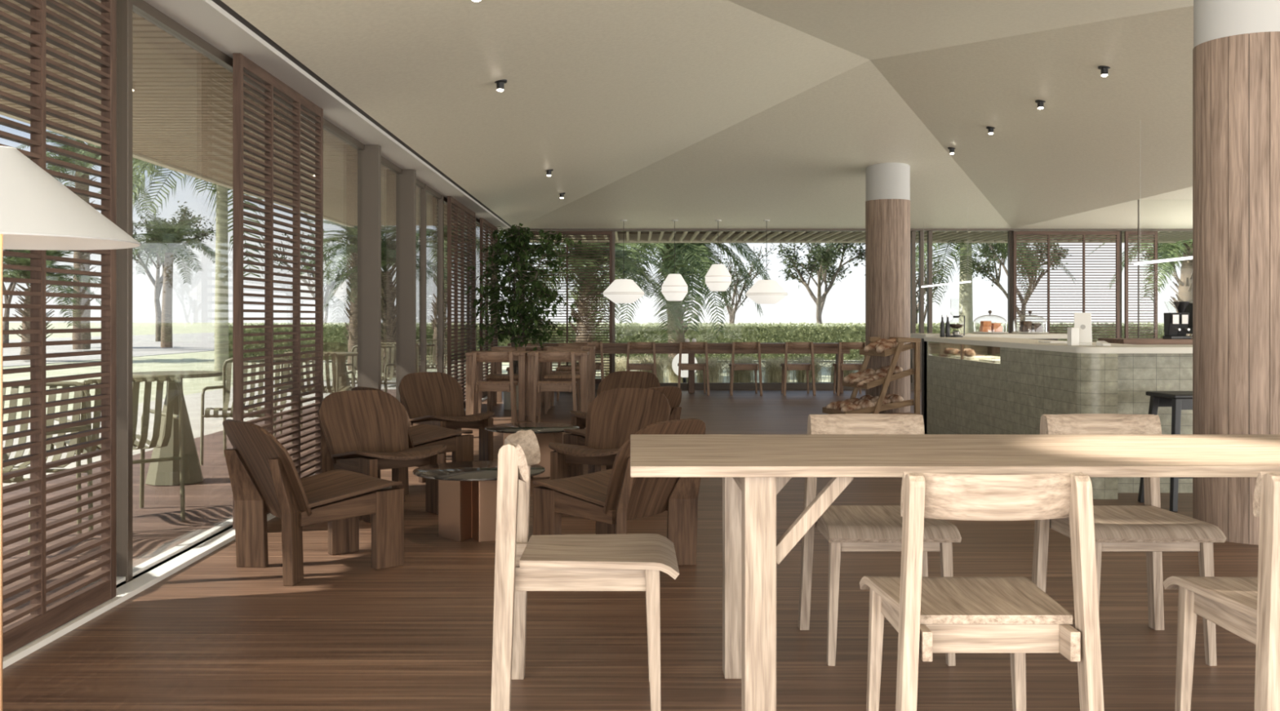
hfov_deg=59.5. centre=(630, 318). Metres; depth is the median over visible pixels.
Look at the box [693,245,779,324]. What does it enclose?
tree
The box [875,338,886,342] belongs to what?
bread loaf
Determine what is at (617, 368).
grass tuft
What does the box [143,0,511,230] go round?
trim
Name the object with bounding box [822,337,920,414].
rack
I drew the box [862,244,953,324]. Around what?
tree
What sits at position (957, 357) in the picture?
serving tray
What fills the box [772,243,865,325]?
tree
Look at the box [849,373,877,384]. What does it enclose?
baguette
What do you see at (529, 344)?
dining chair
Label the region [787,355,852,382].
grass tuft
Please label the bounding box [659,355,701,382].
grass tuft
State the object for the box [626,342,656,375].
dining chair
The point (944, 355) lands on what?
serving tray
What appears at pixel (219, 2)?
trim
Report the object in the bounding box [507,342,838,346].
countertop
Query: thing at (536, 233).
screen
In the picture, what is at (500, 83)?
ceiling spotlight
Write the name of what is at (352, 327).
palm tree
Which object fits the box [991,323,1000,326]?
cake slice
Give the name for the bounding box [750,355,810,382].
grass tuft
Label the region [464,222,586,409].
potted tree
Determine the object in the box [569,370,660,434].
lounge chair
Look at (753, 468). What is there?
dining table
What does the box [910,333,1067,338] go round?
countertop
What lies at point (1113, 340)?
countertop
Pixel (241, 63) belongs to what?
screen
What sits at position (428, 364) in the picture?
chair
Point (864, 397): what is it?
bread loaf
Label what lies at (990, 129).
ceiling spotlight
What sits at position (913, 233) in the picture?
window
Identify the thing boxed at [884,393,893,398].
bread loaf
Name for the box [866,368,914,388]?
tray
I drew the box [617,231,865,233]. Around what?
pergola roof
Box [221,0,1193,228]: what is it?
ceiling
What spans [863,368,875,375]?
bread loaf
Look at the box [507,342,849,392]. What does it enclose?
bar table
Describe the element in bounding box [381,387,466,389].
kerb
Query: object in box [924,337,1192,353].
countertop
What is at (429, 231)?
palm tree
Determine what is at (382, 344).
chair
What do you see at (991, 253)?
tree
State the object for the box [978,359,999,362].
serving tray
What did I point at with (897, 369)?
bread loaf
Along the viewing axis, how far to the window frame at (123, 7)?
4.64 m
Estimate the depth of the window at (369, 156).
8.80 m
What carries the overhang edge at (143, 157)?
attached to the roof
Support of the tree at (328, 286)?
on the lawn
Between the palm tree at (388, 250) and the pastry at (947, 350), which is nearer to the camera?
the pastry at (947, 350)
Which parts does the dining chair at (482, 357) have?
leg, leg, backrest, seat, leg, leg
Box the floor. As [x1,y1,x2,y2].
[2,390,1258,710]
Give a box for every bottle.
[940,315,944,337]
[945,315,950,337]
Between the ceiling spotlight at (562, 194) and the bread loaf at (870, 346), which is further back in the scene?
the ceiling spotlight at (562, 194)
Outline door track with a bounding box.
[2,395,487,669]
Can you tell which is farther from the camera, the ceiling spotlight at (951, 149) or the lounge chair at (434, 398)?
the ceiling spotlight at (951, 149)
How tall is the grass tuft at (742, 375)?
0.503 m
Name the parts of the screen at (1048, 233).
rail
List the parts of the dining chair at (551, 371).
leg, leg, seat, backrest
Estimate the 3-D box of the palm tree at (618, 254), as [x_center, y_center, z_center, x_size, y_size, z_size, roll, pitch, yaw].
[-0.836,-0.497,21.029,3.792,3.216,3.724,0,0,-22]
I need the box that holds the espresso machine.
[1182,301,1192,333]
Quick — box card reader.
[1096,340,1111,346]
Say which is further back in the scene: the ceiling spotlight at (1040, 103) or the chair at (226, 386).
the ceiling spotlight at (1040, 103)
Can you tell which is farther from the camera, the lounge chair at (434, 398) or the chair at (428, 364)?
the chair at (428, 364)
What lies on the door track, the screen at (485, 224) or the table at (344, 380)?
the screen at (485, 224)
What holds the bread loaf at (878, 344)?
on the rack
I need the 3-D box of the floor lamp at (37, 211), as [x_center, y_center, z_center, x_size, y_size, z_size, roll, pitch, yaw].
[-1.463,0.356,2.600,0.600,1.508,0.600,0,0,0]
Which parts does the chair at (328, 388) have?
arm leg, arm leg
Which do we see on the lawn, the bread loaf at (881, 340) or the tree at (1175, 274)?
the tree at (1175, 274)
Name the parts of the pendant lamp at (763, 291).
lamp shade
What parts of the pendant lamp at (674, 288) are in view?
lamp shade, cord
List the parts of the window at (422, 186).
head rail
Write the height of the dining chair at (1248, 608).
0.769 m
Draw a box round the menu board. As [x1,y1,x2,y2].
[1038,340,1067,342]
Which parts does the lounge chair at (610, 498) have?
leg, seat, rail, leg, leg, backrest, leg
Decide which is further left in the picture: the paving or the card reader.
the paving
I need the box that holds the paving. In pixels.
[2,381,395,486]
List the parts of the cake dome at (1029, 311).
plate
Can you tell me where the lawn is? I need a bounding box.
[2,322,1164,421]
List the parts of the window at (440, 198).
head rail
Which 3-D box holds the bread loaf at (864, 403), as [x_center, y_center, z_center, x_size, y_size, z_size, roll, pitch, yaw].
[2.640,0.967,12.552,0.175,0.120,0.204,0,0,-15]
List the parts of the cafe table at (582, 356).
leg, leg, leg, leg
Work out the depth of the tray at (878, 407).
12.45 m
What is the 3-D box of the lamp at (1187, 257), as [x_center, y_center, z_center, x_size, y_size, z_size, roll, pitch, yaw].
[4.400,-1.086,8.380,0.024,1.245,2.760,0,0,0]
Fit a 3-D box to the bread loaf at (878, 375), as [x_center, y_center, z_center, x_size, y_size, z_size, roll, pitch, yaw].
[2.837,0.650,12.591,0.220,0.108,0.112,0,0,-11]
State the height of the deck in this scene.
0.115 m
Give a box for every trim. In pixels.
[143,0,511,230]
[212,0,511,226]
[497,228,1192,231]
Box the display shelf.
[968,355,999,359]
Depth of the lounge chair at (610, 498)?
4.96 m
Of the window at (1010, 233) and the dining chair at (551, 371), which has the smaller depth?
the dining chair at (551, 371)
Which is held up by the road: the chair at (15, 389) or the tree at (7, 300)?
the tree at (7, 300)
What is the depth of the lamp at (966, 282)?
15.51 m
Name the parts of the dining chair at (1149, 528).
leg, leg, backrest, seat, leg, leg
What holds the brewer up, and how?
on the counter at (1032, 379)
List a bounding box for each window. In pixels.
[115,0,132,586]
[132,0,381,578]
[416,178,426,372]
[426,185,444,373]
[444,196,475,351]
[475,217,494,373]
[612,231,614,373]
[910,231,915,382]
[918,231,924,382]
[927,231,932,333]
[1007,231,1013,333]
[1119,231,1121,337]
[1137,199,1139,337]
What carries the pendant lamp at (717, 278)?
hanging from the ceiling
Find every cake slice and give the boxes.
[979,325,991,332]
[980,320,991,326]
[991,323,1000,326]
[991,326,1002,332]
[1019,325,1031,332]
[1020,320,1031,326]
[1031,323,1041,326]
[1031,326,1043,332]
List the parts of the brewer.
burner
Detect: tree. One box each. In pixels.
[2,248,24,342]
[2,249,101,359]
[16,130,167,349]
[77,143,315,381]
[132,200,215,342]
[132,214,231,347]
[262,229,351,323]
[290,220,429,370]
[323,225,453,376]
[394,225,505,364]
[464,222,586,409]
[509,243,693,376]
[564,243,773,363]
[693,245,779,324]
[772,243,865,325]
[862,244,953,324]
[915,239,1075,333]
[951,243,1071,331]
[1088,239,1192,337]
[1137,243,1184,283]
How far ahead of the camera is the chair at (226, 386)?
8.95 m
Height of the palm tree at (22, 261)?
3.563 m
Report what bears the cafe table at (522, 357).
on the floor
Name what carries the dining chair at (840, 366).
on the floor
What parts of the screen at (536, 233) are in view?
rail, rail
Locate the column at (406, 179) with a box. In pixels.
[381,155,416,401]
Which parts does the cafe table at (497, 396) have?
leg, leg, leg, leg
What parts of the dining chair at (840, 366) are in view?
leg, leg, seat, backrest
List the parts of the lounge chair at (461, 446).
leg, backrest, leg, leg, rail, seat, leg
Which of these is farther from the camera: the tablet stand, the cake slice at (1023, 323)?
the cake slice at (1023, 323)
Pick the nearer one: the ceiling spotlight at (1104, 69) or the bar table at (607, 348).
the ceiling spotlight at (1104, 69)
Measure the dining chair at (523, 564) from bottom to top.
0.769 m
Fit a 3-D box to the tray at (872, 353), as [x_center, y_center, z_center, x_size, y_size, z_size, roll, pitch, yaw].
[2.768,0.394,12.800,0.022,0.065,0.646,0,0,-14]
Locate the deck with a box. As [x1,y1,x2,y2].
[2,389,466,628]
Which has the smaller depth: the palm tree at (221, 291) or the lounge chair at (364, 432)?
the lounge chair at (364, 432)
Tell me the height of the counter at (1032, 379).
0.933 m
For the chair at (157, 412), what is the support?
on the deck
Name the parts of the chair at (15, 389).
seat rail, seat rail, arm leg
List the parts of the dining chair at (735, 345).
leg, leg, seat, backrest, leg, leg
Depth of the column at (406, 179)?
10.25 m
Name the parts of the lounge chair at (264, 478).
leg, backrest, leg, rail, leg, seat, leg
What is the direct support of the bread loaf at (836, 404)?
on the rack
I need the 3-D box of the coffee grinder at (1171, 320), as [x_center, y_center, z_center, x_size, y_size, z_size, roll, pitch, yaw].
[5.370,0.020,11.070,0.144,0.370,0.241,0,0,0]
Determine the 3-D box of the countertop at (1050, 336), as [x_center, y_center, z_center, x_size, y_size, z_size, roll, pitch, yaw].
[3.490,0.630,10.910,1.380,0.960,0.580,0,0,0]
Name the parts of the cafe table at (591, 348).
leg, leg, leg, leg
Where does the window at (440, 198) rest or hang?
on the door track
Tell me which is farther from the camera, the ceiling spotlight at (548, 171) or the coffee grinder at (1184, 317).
the ceiling spotlight at (548, 171)
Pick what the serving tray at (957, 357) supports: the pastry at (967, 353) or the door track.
the pastry at (967, 353)
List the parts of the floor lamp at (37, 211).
lamp shade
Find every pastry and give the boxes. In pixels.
[943,347,952,354]
[949,348,959,355]
[964,350,975,356]
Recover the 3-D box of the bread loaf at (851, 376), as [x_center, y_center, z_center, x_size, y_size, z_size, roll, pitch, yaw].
[2.601,0.682,12.934,0.275,0.133,0.140,0,0,-2]
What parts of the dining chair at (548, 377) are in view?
leg, leg, seat, backrest, leg, leg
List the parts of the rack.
post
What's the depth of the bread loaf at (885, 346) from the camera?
12.56 m
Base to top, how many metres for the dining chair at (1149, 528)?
0.769 m
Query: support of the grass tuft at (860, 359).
on the lawn
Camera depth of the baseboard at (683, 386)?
17.38 m
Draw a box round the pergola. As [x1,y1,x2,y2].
[498,231,1192,241]
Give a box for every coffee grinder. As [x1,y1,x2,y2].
[1162,301,1182,338]
[1173,302,1191,338]
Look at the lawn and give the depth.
27.89 m
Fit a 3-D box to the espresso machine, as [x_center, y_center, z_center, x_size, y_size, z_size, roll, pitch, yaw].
[5.972,0.016,11.194,0.817,0.379,0.451,0,0,0]
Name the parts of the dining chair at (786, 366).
leg, leg, seat, backrest, leg, leg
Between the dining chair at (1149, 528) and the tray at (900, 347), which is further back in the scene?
the tray at (900, 347)
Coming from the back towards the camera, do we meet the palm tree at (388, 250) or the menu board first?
the palm tree at (388, 250)
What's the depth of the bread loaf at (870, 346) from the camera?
12.89 m
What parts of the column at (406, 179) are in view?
head rail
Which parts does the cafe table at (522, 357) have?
leg, leg, leg, leg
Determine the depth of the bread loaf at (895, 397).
12.60 m
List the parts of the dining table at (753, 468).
leg, cross rail, leg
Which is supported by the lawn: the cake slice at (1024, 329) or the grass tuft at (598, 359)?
the grass tuft at (598, 359)
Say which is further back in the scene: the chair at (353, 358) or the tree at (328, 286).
the tree at (328, 286)
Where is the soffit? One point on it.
(182, 99)
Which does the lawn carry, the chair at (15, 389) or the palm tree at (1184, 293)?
the palm tree at (1184, 293)
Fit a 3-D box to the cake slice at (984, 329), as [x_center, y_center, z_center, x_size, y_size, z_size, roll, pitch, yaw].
[3.445,0.103,10.870,0.085,0.055,0.100,0,0,0]
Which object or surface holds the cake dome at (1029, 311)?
on the countertop at (1050, 336)
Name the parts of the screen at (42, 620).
rail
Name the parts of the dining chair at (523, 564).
leg, leg, backrest, seat, leg, leg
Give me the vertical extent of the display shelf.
0.024 m
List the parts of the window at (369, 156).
foot rail, head rail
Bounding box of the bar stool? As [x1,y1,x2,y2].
[1137,391,1192,511]
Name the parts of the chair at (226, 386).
arm leg, seat rail, frame, arm leg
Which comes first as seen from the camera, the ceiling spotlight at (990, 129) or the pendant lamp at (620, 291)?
the ceiling spotlight at (990, 129)
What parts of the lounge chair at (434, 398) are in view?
leg, rail, backrest, leg, seat, cross rail, leg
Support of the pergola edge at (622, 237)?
attached to the pergola roof
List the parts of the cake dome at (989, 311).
plate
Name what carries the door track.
on the floor
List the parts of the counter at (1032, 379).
panel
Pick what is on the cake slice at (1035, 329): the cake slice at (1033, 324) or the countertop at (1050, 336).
the cake slice at (1033, 324)
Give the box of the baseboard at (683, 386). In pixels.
[575,382,921,390]
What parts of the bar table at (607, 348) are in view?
leg, leg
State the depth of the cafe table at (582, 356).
12.11 m
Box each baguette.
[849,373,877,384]
[856,377,875,386]
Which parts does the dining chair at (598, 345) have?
backrest, seat, leg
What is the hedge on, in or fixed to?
on the lawn
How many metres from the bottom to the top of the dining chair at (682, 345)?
0.769 m
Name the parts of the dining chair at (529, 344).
backrest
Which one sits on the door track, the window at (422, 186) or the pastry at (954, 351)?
the window at (422, 186)
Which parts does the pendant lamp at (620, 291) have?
lamp shade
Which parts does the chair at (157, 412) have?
arm leg, seat rail, seat rail, arm leg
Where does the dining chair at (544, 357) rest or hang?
on the floor
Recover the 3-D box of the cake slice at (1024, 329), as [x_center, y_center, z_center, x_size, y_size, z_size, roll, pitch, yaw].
[3.835,0.103,10.870,0.085,0.055,0.100,0,0,0]
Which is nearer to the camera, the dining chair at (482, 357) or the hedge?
the dining chair at (482, 357)
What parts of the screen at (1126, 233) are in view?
rail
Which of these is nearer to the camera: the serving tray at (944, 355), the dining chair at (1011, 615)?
the dining chair at (1011, 615)
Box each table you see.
[132,370,222,485]
[323,351,357,394]
[392,343,435,367]
[413,461,545,542]
[465,351,530,421]
[484,422,579,478]
[490,346,545,405]
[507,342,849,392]
[527,351,589,421]
[542,346,595,405]
[630,434,1279,710]
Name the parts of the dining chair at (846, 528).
leg, leg, backrest, seat, leg, leg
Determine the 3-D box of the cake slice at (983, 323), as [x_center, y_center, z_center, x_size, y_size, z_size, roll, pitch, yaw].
[3.450,0.051,10.870,0.080,0.050,0.100,0,0,0]
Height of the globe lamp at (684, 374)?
0.566 m
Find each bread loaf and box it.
[826,400,839,408]
[833,400,843,409]
[836,401,853,410]
[840,404,861,413]
[843,371,866,382]
[843,398,861,402]
[852,399,863,404]
[857,399,874,408]
[860,394,872,399]
[863,342,879,351]
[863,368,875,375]
[868,395,878,401]
[872,397,890,406]
[873,371,887,380]
[874,342,883,350]
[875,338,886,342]
[875,341,895,353]
[875,365,889,373]
[882,337,896,342]
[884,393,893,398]
[887,365,902,374]
[888,394,903,403]
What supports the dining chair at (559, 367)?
on the floor
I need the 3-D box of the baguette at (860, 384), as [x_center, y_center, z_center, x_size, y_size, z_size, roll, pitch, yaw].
[2.696,0.705,12.576,0.345,0.125,0.081,0,0,-14]
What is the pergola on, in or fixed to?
attached to the pergola edge at (622, 237)
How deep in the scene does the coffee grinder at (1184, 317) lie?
11.13 m
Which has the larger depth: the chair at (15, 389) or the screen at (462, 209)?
the screen at (462, 209)
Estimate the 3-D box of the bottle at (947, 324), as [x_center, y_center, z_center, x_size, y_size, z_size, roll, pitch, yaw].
[2.975,0.072,10.500,0.042,0.210,0.041,0,0,0]
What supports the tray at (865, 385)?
on the rack
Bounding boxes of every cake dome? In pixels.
[972,310,1008,333]
[1012,310,1048,333]
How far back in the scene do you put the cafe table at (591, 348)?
14.28 m
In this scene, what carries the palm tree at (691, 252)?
on the lawn
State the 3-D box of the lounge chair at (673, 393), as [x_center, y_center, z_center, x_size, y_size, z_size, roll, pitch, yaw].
[-0.059,0.771,7.352,0.744,0.677,0.555,0,0,42]
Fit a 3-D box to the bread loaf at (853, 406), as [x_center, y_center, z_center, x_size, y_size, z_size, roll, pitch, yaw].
[2.464,1.007,12.488,0.244,0.103,0.122,0,0,-22]
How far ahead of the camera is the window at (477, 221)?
16.73 m
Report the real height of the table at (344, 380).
0.740 m
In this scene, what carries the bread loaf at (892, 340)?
on the rack
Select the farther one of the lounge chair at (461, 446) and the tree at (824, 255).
the tree at (824, 255)
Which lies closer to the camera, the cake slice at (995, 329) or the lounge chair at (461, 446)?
the lounge chair at (461, 446)
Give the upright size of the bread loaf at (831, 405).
0.103 m
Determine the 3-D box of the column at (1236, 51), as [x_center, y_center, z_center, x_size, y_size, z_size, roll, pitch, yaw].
[3.170,-0.365,5.730,0.524,2.950,0.524,0,0,0]
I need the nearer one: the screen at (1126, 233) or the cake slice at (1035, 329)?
the cake slice at (1035, 329)
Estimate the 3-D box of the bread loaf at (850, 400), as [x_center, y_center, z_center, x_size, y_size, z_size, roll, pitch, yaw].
[2.554,0.975,12.902,0.266,0.111,0.134,0,0,-4]
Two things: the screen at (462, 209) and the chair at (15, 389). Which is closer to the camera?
the chair at (15, 389)
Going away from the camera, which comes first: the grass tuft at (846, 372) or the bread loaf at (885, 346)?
the bread loaf at (885, 346)
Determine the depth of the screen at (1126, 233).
17.33 m
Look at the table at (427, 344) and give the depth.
15.95 m
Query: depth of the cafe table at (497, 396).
14.39 m
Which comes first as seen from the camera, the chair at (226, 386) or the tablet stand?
the tablet stand
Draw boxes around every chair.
[2,381,93,555]
[45,376,185,533]
[200,357,292,465]
[222,419,404,586]
[280,351,355,434]
[317,390,446,523]
[346,345,395,391]
[351,386,473,495]
[381,342,426,392]
[398,372,494,462]
[416,338,447,373]
[470,351,517,422]
[485,346,524,412]
[490,429,679,710]
[506,342,539,373]
[532,351,577,422]
[533,418,706,565]
[543,346,581,413]
[547,346,582,408]
[548,387,671,479]
[555,342,587,400]
[563,386,681,477]
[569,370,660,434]
[574,342,604,393]
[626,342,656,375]
[677,342,709,395]
[728,342,762,395]
[780,342,815,395]
[797,413,961,666]
[832,342,865,395]
[859,471,1104,710]
[1031,413,1226,666]
[1162,471,1279,710]
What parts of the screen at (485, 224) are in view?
rail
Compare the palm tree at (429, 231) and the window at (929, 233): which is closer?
the window at (929, 233)
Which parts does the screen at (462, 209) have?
rail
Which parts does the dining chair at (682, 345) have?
leg, seat, backrest, leg, leg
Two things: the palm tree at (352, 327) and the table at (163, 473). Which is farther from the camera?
the palm tree at (352, 327)
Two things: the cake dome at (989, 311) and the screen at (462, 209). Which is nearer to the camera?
the cake dome at (989, 311)
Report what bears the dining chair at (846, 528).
on the floor
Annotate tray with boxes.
[822,407,847,413]
[842,380,868,389]
[847,399,914,413]
[859,349,886,356]
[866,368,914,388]
[884,342,914,355]
[937,354,988,356]
[951,355,999,358]
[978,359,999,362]
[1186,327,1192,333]
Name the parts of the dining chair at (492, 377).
leg, leg, seat, backrest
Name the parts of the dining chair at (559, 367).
seat, backrest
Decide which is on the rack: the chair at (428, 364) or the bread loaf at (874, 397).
the bread loaf at (874, 397)
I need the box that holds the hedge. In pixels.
[213,321,1164,360]
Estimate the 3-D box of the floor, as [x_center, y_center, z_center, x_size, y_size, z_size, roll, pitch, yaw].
[3.750,1.170,6.700,11.500,0.120,21.400,0,0,0]
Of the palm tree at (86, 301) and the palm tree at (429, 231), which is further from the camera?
the palm tree at (86, 301)
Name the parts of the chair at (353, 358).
arm leg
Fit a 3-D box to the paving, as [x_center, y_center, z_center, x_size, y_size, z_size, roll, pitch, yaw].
[-5.327,1.185,7.200,2.545,0.090,26.400,0,0,0]
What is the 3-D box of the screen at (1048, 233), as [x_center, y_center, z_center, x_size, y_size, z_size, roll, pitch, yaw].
[6.750,-0.170,17.350,1.640,2.360,0.040,0,0,0]
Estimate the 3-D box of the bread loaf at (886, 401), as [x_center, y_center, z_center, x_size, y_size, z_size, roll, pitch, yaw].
[2.831,0.948,12.610,0.251,0.106,0.126,0,0,-35]
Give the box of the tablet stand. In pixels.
[1074,312,1092,345]
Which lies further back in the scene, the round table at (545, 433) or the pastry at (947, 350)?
the pastry at (947, 350)
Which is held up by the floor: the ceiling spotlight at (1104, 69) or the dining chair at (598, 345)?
the dining chair at (598, 345)
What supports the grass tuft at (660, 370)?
on the lawn
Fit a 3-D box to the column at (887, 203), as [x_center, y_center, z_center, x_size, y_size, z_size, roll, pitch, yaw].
[3.080,-0.390,13.400,0.524,3.000,0.524,0,0,0]
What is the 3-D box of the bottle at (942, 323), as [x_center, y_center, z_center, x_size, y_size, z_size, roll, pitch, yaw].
[2.925,0.072,10.500,0.042,0.210,0.041,0,0,0]
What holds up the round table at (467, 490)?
on the floor
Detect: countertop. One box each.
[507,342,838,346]
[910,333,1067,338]
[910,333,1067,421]
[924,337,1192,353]
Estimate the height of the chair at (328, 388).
0.792 m
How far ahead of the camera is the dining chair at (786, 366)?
16.11 m
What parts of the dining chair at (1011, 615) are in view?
leg, leg, seat, backrest, leg, leg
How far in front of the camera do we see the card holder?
7.25 m
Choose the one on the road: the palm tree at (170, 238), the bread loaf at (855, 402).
the palm tree at (170, 238)
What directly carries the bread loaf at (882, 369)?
on the rack
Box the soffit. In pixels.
[0,0,479,225]
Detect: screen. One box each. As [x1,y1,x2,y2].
[0,0,115,657]
[232,53,323,528]
[447,195,475,408]
[480,217,497,398]
[522,231,612,383]
[1013,231,1119,341]
[1124,231,1157,337]
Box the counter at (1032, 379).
[924,337,1192,499]
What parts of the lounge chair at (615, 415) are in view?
leg, seat, cross rail, leg, backrest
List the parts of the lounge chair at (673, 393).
leg, seat, rail, leg, backrest, leg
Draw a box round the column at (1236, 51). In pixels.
[1192,0,1279,545]
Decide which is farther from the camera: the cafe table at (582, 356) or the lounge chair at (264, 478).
the cafe table at (582, 356)
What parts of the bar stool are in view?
leg, seat, leg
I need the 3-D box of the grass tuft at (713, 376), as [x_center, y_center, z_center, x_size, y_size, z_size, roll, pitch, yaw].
[1.344,0.858,18.552,1.551,0.504,1.613,0,0,-16]
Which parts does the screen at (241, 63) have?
rail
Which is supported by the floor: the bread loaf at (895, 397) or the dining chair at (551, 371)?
the dining chair at (551, 371)
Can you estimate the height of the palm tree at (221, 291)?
5.269 m
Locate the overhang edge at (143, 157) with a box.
[0,111,354,226]
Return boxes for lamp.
[0,146,141,710]
[602,219,644,303]
[661,219,688,301]
[671,353,697,382]
[705,219,731,291]
[745,219,787,303]
[920,280,971,287]
[1133,256,1192,265]
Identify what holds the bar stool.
on the floor
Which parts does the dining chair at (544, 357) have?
leg, leg, backrest, seat, leg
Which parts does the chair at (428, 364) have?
frame, arm leg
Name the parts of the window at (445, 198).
head rail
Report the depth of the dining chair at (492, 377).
13.29 m
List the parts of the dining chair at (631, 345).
leg, seat, backrest, leg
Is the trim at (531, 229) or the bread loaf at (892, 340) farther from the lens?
the trim at (531, 229)
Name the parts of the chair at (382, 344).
frame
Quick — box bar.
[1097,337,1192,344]
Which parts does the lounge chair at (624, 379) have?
leg, seat, cross rail, backrest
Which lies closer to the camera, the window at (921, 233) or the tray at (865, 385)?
the tray at (865, 385)
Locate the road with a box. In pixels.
[2,322,572,367]
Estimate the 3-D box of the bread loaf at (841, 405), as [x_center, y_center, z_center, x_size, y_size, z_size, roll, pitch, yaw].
[2.429,0.997,12.623,0.174,0.118,0.202,0,0,-36]
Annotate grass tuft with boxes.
[553,359,609,376]
[595,355,641,378]
[615,354,674,382]
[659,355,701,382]
[694,355,748,382]
[713,355,767,382]
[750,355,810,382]
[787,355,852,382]
[809,358,862,382]
[845,355,864,372]
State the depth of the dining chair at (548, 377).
13.00 m
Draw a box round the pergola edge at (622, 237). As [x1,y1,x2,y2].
[511,233,1176,243]
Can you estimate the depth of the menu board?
8.05 m
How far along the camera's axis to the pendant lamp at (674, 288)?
16.57 m
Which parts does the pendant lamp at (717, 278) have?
lamp shade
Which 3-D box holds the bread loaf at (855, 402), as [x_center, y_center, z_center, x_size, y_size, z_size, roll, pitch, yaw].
[2.598,0.973,12.727,0.160,0.111,0.185,0,0,37]
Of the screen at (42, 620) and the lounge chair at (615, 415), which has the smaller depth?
the screen at (42, 620)
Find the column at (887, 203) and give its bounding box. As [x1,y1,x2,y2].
[865,162,910,413]
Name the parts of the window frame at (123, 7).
foot rail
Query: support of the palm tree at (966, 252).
on the lawn
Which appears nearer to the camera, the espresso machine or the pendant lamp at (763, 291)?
the espresso machine
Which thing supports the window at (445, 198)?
on the door track
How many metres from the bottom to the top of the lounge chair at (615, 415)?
0.677 m
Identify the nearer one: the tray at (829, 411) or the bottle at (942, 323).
the bottle at (942, 323)
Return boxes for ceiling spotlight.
[494,79,506,91]
[546,168,553,176]
[558,192,565,198]
[947,146,955,154]
[986,126,995,134]
[1035,99,1045,109]
[1097,65,1110,76]
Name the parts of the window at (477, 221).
head rail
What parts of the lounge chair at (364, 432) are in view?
leg, rail, backrest, leg, seat, leg, cross rail, leg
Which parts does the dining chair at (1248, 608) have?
leg, seat, backrest, leg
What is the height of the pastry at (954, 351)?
0.058 m
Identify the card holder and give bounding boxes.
[1067,327,1079,345]
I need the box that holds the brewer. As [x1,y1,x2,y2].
[949,298,964,337]
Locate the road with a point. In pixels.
(142, 344)

